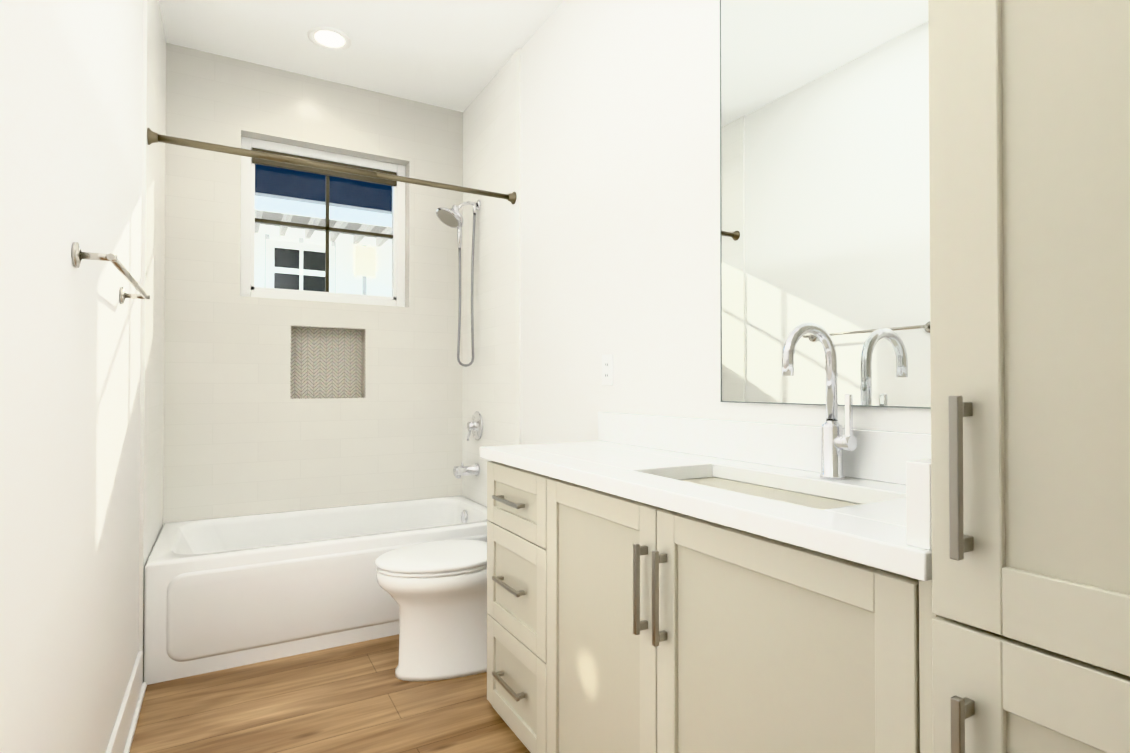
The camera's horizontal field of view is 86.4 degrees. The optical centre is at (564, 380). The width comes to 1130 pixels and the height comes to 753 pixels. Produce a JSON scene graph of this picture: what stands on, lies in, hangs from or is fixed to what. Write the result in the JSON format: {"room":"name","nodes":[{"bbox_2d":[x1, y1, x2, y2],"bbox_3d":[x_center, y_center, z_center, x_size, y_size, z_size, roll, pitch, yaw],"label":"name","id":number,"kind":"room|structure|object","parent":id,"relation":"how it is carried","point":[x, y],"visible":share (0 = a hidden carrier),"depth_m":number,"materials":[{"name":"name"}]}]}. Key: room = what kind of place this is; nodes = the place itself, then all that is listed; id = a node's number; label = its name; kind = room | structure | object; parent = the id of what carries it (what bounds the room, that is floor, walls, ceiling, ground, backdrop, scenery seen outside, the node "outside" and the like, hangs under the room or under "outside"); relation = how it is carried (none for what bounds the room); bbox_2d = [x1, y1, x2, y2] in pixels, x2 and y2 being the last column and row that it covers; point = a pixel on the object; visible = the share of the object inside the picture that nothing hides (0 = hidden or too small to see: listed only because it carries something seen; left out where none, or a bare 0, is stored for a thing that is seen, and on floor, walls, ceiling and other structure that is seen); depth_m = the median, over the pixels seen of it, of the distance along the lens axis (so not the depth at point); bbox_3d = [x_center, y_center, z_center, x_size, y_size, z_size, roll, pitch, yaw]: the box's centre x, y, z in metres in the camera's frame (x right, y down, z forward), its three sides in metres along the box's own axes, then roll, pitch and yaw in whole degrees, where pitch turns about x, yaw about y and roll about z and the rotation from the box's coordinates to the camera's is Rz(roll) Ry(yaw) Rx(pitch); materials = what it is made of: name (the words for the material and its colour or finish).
{"room":"bathroom","nodes":[
{"label":"bathroom","id":0,"kind":"room"},
{"bbox_2d":[0,0,142,752],"bbox_3d":[-0.830,-0.279,0.760,0.160,2.775,5.350,0,-1,-29],"label":"wall","id":1,"kind":"structure","parent":0,"point":[71,86],"depth_m":1.19,"materials":[{"name":"white paint"}]},
{"bbox_2d":[72,242,149,303],"bbox_3d":[-1.127,-0.254,1.522,0.071,0.052,0.682,0,-1,-29],"label":"towel rail","id":2,"kind":"object","parent":1,"relation":"attached to","point":[78,255],"visible":1,"depth_m":1.27,"materials":[{"name":"silver metal"}]},
{"bbox_2d":[106,651,146,752],"bbox_3d":[-0.834,1.043,0.942,0.026,0.135,2.895,0,-1,-29],"label":"baseboard","id":3,"kind":"structure","parent":1,"relation":"attached to","point":[121,738],"depth_m":1.80,"materials":[{"name":"white paint"}]},
{"bbox_2d":[139,0,165,682],"bbox_3d":[-1.750,-0.261,2.563,0.012,2.775,0.805,0,-1,-29],"label":"wall tiles","id":4,"kind":"structure","parent":1,"relation":"attached to","point":[152,308],"depth_m":2.42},
{"bbox_2d":[163,43,462,524],"bbox_3d":[-1.331,-0.252,3.388,1.844,2.775,0.220,0,-1,-29],"label":"wall","id":5,"kind":"structure","parent":0,"point":[244,434],"depth_m":3.18,"materials":[{"name":"tile"}]},
{"bbox_2d":[240,136,405,306],"bbox_3d":[-1.340,-0.854,3.393,0.866,0.854,0.074,0,-1,-29],"label":"window unit","id":6,"kind":"structure","parent":5,"relation":"in","point":[248,241],"depth_m":3.37,"materials":[{"name":"plastic"}]},
{"bbox_2d":[290,325,365,398],"bbox_3d":[-1.311,-0.096,3.325,0.386,0.390,0.088,0,-1,-29],"label":"wall niche","id":7,"kind":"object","parent":5,"relation":"in","point":[327,362],"depth_m":3.36,"materials":[{"name":"tile"}]},
{"bbox_2d":[129,634,529,752],"bbox_3d":[-0.084,1.143,1.167,1.924,0.060,5.350,0,-1,-29],"label":"floor","id":8,"kind":"structure","parent":0,"point":[359,697],"depth_m":2.04,"materials":[{"name":"brown wood"}]},
{"bbox_2d":[144,495,488,684],"bbox_3d":[-1.086,0.909,2.928,1.511,0.443,0.795,0,-1,-29],"label":"bathtub","id":9,"kind":"object","parent":8,"relation":"on","point":[223,593],"visible":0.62,"depth_m":2.49,"materials":[{"name":"ceramic"}]},
{"bbox_2d":[375,460,490,681],"bbox_3d":[-0.372,0.727,2.438,0.768,0.797,0.466,0,-1,-29],"label":"toilet","id":10,"kind":"object","parent":8,"relation":"on","point":[436,591],"visible":0.42,"depth_m":2.27,"materials":[{"name":"ceramic"}]},
{"bbox_2d":[480,456,937,752],"bbox_3d":[0.295,0.688,1.523,0.512,0.855,1.501,0,-1,-29],"label":"bathroom vanity","id":11,"kind":"object","parent":8,"relation":"on","point":[662,584],"depth_m":1.19,"materials":[{"name":"paint"}]},
{"bbox_2d":[480,440,931,571],"bbox_3d":[0.297,0.242,1.536,0.500,0.038,1.513,0,-1,-29],"label":"countertop","id":12,"kind":"structure","parent":11,"relation":"on","point":[895,525],"depth_m":1.22,"materials":[{"name":"white stone"}]},
{"bbox_2d":[676,472,871,507],"bbox_3d":[0.418,0.323,1.321,0.322,0.152,0.601,0,-1,-29],"label":"sink","id":13,"kind":"object","parent":12,"relation":"in","point":[797,492],"depth_m":1.41,"materials":[{"name":"white ceramic"}]},
{"bbox_2d":[782,322,856,479],"bbox_3d":[0.556,0.046,1.324,0.184,0.350,0.079,0,-1,-29],"label":"faucet","id":14,"kind":"object","parent":12,"relation":"on","point":[835,442],"visible":1,"depth_m":1.34,"materials":[{"name":"silver metal"}]},
{"bbox_2d":[928,0,1129,752],"bbox_3d":[0.808,-0.128,0.605,0.531,2.470,0.611,0,-1,-29],"label":"linen cabinet","id":15,"kind":"object","parent":8,"relation":"on","point":[1029,151],"visible":1,"depth_m":0.66,"materials":[{"name":"paint"}]},
{"bbox_2d":[159,0,562,111],"bbox_3d":[-0.084,-1.702,1.196,1.924,0.080,5.350,0,-1,-29],"label":"ceiling","id":16,"kind":"structure","parent":0,"point":[455,55],"depth_m":2.89,"materials":[{"name":"white paint"}]},
{"bbox_2d":[308,26,350,50],"bbox_3d":[-1.132,-1.641,2.894,0.196,0.009,0.196,0,-1,-29],"label":"recessed light","id":17,"kind":"object","parent":16,"relation":"in","point":[329,38],"visible":1,"depth_m":2.89,"materials":[{"name":"white paint"}]},
{"bbox_2d":[521,0,930,444],"bbox_3d":[0.344,-0.265,2.135,0.160,2.775,4.110,0,-1,-29],"label":"wall","id":18,"kind":"structure","parent":0,"point":[620,180],"depth_m":2.20,"materials":[{"name":"white paint"}]},
{"bbox_2d":[462,48,520,506],"bbox_3d":[-0.420,-0.253,3.314,0.012,2.775,0.805,0,-1,-29],"label":"wall tiles","id":19,"kind":"structure","parent":18,"relation":"attached to","point":[491,384],"depth_m":3.25,"materials":[{"name":"white tile"}]},
{"bbox_2d":[147,128,515,203],"bbox_3d":[-0.915,-0.917,2.644,1.514,0.062,0.061,0,-1,-29],"label":"curtain rod","id":20,"kind":"object","parent":19,"relation":"attached to","point":[153,137],"visible":1,"depth_m":2.54,"materials":[{"name":"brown metal"}]},
{"bbox_2d":[436,200,480,366],"bbox_3d":[-0.596,-0.553,3.362,0.248,0.954,0.151,0,-1,-29],"label":"shower head","id":21,"kind":"object","parent":19,"relation":"attached to","point":[452,217],"visible":1,"depth_m":3.39},
{"bbox_2d":[453,463,479,477],"bbox_3d":[-0.558,0.507,3.398,0.136,0.083,0.071,0,-1,-29],"label":"spout","id":22,"kind":"object","parent":19,"relation":"attached to","point":[460,471],"visible":1,"depth_m":3.38,"materials":[{"name":"silver metal"}]},
{"bbox_2d":[466,411,482,440],"bbox_3d":[-0.526,0.262,3.419,0.062,0.168,0.164,0,-1,-29],"label":"valve","id":23,"kind":"object","parent":19,"relation":"attached to","point":[475,425],"visible":1,"depth_m":3.40,"materials":[{"name":"silver metal"}]},
{"bbox_2d":[602,354,612,385],"bbox_3d":[0.161,-0.039,2.287,0.007,0.118,0.072,0,-1,-29],"label":"electrical outlet","id":24,"kind":"object","parent":18,"relation":"attached to","point":[607,369],"visible":1,"depth_m":2.28,"materials":[{"name":"white plastic"}]},
{"bbox_2d":[719,0,930,408],"bbox_3d":[0.672,-0.638,1.389,0.006,1.395,0.871,0,-1,-29],"label":"mirror","id":25,"kind":"object","parent":18,"relation":"attached to","point":[824,171],"visible":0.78,"depth_m":1.46,"materials":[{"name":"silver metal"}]},
{"label":"outside","id":26,"kind":"structure","parent":0,"visible":0},
{"bbox_2d":[254,192,391,296],"bbox_3d":[-2.177,1.245,6.370,13.000,5.840,1.230,0,-1,-29],"label":"house","id":27,"kind":"structure","parent":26,"point":[308,247],"depth_m":6.42,"materials":[{"name":"white"}]}
]}

